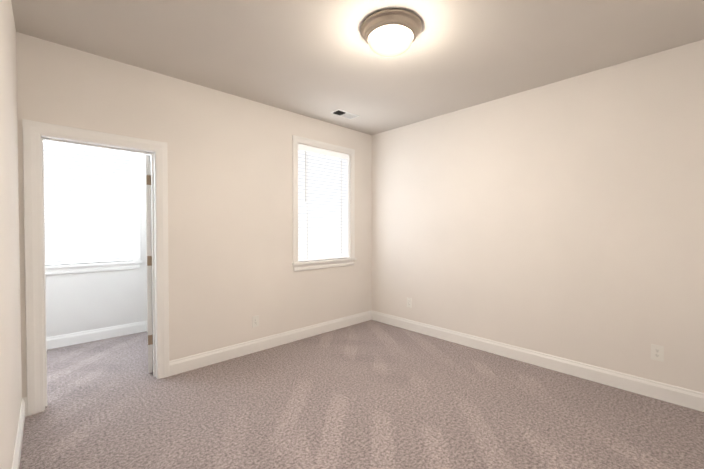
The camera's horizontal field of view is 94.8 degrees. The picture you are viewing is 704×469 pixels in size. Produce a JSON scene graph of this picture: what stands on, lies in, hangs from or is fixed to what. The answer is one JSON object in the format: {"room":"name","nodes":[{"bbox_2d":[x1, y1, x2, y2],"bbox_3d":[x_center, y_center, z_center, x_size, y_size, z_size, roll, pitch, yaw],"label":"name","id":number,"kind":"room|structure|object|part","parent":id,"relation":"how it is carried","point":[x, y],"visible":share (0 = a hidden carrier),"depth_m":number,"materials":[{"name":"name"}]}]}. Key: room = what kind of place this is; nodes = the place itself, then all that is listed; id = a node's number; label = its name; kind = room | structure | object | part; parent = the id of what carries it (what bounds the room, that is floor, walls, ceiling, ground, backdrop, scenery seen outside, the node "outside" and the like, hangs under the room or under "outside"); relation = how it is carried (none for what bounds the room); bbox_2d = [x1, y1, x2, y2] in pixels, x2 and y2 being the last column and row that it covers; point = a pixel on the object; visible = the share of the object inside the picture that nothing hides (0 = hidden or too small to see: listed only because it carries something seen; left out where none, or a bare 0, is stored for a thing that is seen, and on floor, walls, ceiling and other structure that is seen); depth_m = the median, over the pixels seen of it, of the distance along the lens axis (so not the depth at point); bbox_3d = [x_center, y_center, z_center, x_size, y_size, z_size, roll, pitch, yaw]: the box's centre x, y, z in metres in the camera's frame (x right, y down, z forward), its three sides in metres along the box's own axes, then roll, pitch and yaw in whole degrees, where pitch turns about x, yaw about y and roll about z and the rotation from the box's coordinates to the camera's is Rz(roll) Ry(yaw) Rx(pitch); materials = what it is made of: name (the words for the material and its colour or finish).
{"room":"empty bedroom","nodes":[
{"label":"empty bedroom","id":0,"kind":"room"},
{"bbox_2d":[0,0,21,468],"bbox_3d":[-1.089,-0.037,0.844,0.140,2.740,3.880,-1,1,-43],"label":"wall","id":1,"kind":"structure","parent":0,"point":[10,363],"depth_m":1.68,"materials":[{"name":"paint"}]},
{"bbox_2d":[12,398,24,468],"bbox_3d":[-1.080,1.263,0.969,0.015,0.135,3.740,-1,1,-43],"label":"baseboard","id":2,"kind":"structure","parent":1,"relation":"attached to","point":[17,450],"depth_m":1.92,"materials":[{"name":"white wood"}]},
{"bbox_2d":[45,153,146,336],"bbox_3d":[-3.673,-0.079,3.465,2.780,2.740,0.140,-1,1,-43],"label":"wall","id":3,"kind":"structure","parent":0,"point":[80,302],"depth_m":3.95,"materials":[{"name":"paint"}]},
{"bbox_2d":[43,140,141,274],"bbox_3d":[-3.481,-0.363,3.642,1.860,1.631,0.220,-1,1,-43],"label":"window","id":4,"kind":"structure","parent":3,"relation":"in","point":[92,211],"depth_m":3.90,"materials":[{"name":"white"}]},
{"bbox_3d":[-3.506,-0.373,3.669,1.662,1.444,0.045,-1,1,-43],"label":"sash","id":5,"kind":"part","parent":4,"relation":"part of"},
{"bbox_2d":[46,321,146,349],"bbox_3d":[-3.620,1.224,3.429,2.500,0.135,0.015,-1,1,-43],"label":"baseboard","id":6,"kind":"structure","parent":3,"relation":"attached to","point":[58,341],"depth_m":3.90,"materials":[{"name":"white wood"}]},
{"bbox_2d":[146,154,150,320],"bbox_3d":[-2.140,-0.084,3.764,0.140,2.740,1.530,-1,1,-43],"label":"wall","id":7,"kind":"structure","parent":0,"point":[146,231],"depth_m":4.27,"materials":[{"name":"paint"}]},
{"bbox_2d":[16,32,371,397],"bbox_3d":[-1.595,-0.074,3.130,5.062,2.740,0.140,-1,1,-43],"label":"wall","id":8,"kind":"structure","parent":0,"point":[231,272],"depth_m":3.25,"materials":[{"name":"paint"}]},
{"bbox_2d":[23,397,26,416],"bbox_3d":[-2.355,1.242,2.327,0.025,0.135,0.015,-1,1,-43],"label":"baseboard","id":9,"kind":"structure","parent":8,"relation":"attached to","point":[25,399],"depth_m":2.33,"materials":[{"name":"white wood"}]},
{"bbox_2d":[22,119,168,415],"bbox_3d":[-2.059,0.238,2.685,0.920,2.130,0.158,-1,1,-43],"label":"door frame","id":10,"kind":"structure","parent":8,"relation":"attached to","point":[33,131],"depth_m":2.43,"materials":[{"name":"white wood"}]},
{"bbox_2d":[146,155,152,372],"bbox_3d":[-2.055,0.273,3.298,0.048,2.017,0.734,-1,1,-31],"label":"door","id":11,"kind":"structure","parent":8,"relation":"in","point":[149,268],"depth_m":2.99,"materials":[{"name":"white wood"}]},
{"bbox_3d":[-1.866,-0.502,2.978,0.046,0.096,0.012,-1,1,-31],"label":"door hinge","id":12,"kind":"part","parent":11,"relation":"part of","materials":[{"name":"brown metal"}]},
{"bbox_3d":[-1.866,0.243,2.990,0.046,0.096,0.012,-1,1,-31],"label":"door hinge","id":13,"kind":"part","parent":11,"relation":"part of","materials":[{"name":"brown metal"}]},
{"bbox_3d":[-1.866,0.978,3.002,0.046,0.096,0.012,-1,1,-31],"label":"door hinge","id":14,"kind":"part","parent":11,"relation":"part of","materials":[{"name":"brown metal"}]},
{"bbox_2d":[252,315,258,327],"bbox_3d":[-1.058,0.955,3.552,0.076,0.122,0.008,-1,1,-43],"label":"electrical outlet","id":15,"kind":"object","parent":8,"relation":"attached to","point":[255,321],"visible":1,"depth_m":3.55,"materials":[{"name":"white plastic"}]},
{"bbox_2d":[169,310,371,375],"bbox_3d":[-0.690,1.216,3.899,2.717,0.135,0.015,-1,1,-43],"label":"baseboard","id":16,"kind":"structure","parent":8,"relation":"attached to","point":[189,363],"depth_m":3.57,"materials":[{"name":"white wood"}]},
{"bbox_2d":[292,135,356,270],"bbox_3d":[-0.373,-0.376,4.245,1.045,1.624,0.170,-1,1,-43],"label":"window","id":17,"kind":"structure","parent":8,"relation":"in","point":[313,264],"depth_m":4.20,"materials":[{"name":"white wood"}]},
{"bbox_3d":[-0.416,-0.386,4.290,0.847,1.437,0.045,-1,1,-43],"label":"window sash","id":18,"kind":"part","parent":17,"relation":"part of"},
{"bbox_2d":[298,144,348,261],"bbox_3d":[-0.368,-0.388,4.240,0.841,1.430,0.064,-1,1,-43],"label":"window blind","id":19,"kind":"object","parent":17,"relation":"attached to","point":[321,206],"visible":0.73,"depth_m":4.21,"materials":[{"name":"white plastic"}]},
{"bbox_2d":[305,150,307,259],"bbox_3d":[-0.564,-0.360,4.011,0.009,1.361,0.044,1,1,29],"label":"blind cord","id":20,"kind":"object","parent":19,"relation":"hanging from","point":[305,150],"depth_m":3.99,"materials":[{"name":"white plastic"}]},
{"bbox_2d":[341,158,341,256],"bbox_3d":[-0.145,-0.366,4.417,0.007,1.361,0.002,-1,1,-43],"label":"blind cord","id":21,"kind":"object","parent":19,"relation":"hanging from","point":[341,206],"depth_m":4.42,"materials":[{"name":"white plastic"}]},
{"bbox_2d":[11,0,703,134],"bbox_3d":[-0.837,-1.491,2.304,5.342,0.120,5.690,-1,1,-43],"label":"ceiling","id":22,"kind":"structure","parent":0,"point":[321,60],"depth_m":2.43,"materials":[{"name":"paint"}]},
{"bbox_2d":[330,109,358,118],"bbox_3d":[-0.087,-1.449,3.913,0.335,0.016,0.160,-1,1,-43],"label":"ceiling vent","id":23,"kind":"object","parent":22,"relation":"in","point":[343,113],"visible":1,"depth_m":3.89,"materials":[{"name":"white metal"}]},
{"bbox_2d":[360,9,421,56],"bbox_3d":[0.269,-1.347,2.250,0.420,0.166,0.420,-1,1,-43],"label":"ceiling light","id":24,"kind":"object","parent":22,"relation":"attached to","point":[390,32],"visible":1,"depth_m":2.14,"materials":[{"name":"white glass"}]},
{"bbox_3d":[0.269,-1.314,2.250,0.310,0.100,0.310,-1,1,-43],"label":"glass","id":25,"kind":"part","parent":24,"relation":"part of","materials":[{"name":"white glass"}]},
{"bbox_2d":[19,320,703,468],"bbox_3d":[-0.837,1.369,2.350,5.342,0.120,5.690,-1,1,-43],"label":"floor","id":26,"kind":"structure","parent":0,"point":[371,394],"depth_m":2.36,"materials":[{"name":"carpet"}]},
{"bbox_2d":[372,39,703,392],"bbox_3d":[1.628,-0.080,3.505,0.140,2.740,4.020,-1,1,-43],"label":"wall","id":27,"kind":"structure","parent":0,"point":[563,218],"depth_m":3.02,"materials":[{"name":"paint"}]},
{"bbox_2d":[407,298,411,307],"bbox_3d":[0.764,0.912,4.328,0.008,0.122,0.076,-1,1,-43],"label":"electrical outlet","id":28,"kind":"object","parent":27,"relation":"attached to","point":[409,302],"visible":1,"depth_m":4.32,"materials":[{"name":"white plastic"}]},
{"bbox_2d":[372,311,703,411],"bbox_3d":[1.571,1.223,3.473,0.015,0.135,3.740,-1,1,-43],"label":"baseboard","id":29,"kind":"structure","parent":27,"relation":"attached to","point":[687,398],"depth_m":3.02,"materials":[{"name":"white wood"}]},
{"bbox_2d":[651,344,663,361],"bbox_3d":[2.425,0.940,2.569,0.008,0.122,0.076,-1,1,-43],"label":"electrical outlet","id":30,"kind":"object","parent":27,"relation":"attached to","point":[657,352],"visible":1,"depth_m":2.57,"materials":[{"name":"white plastic"}]}
]}

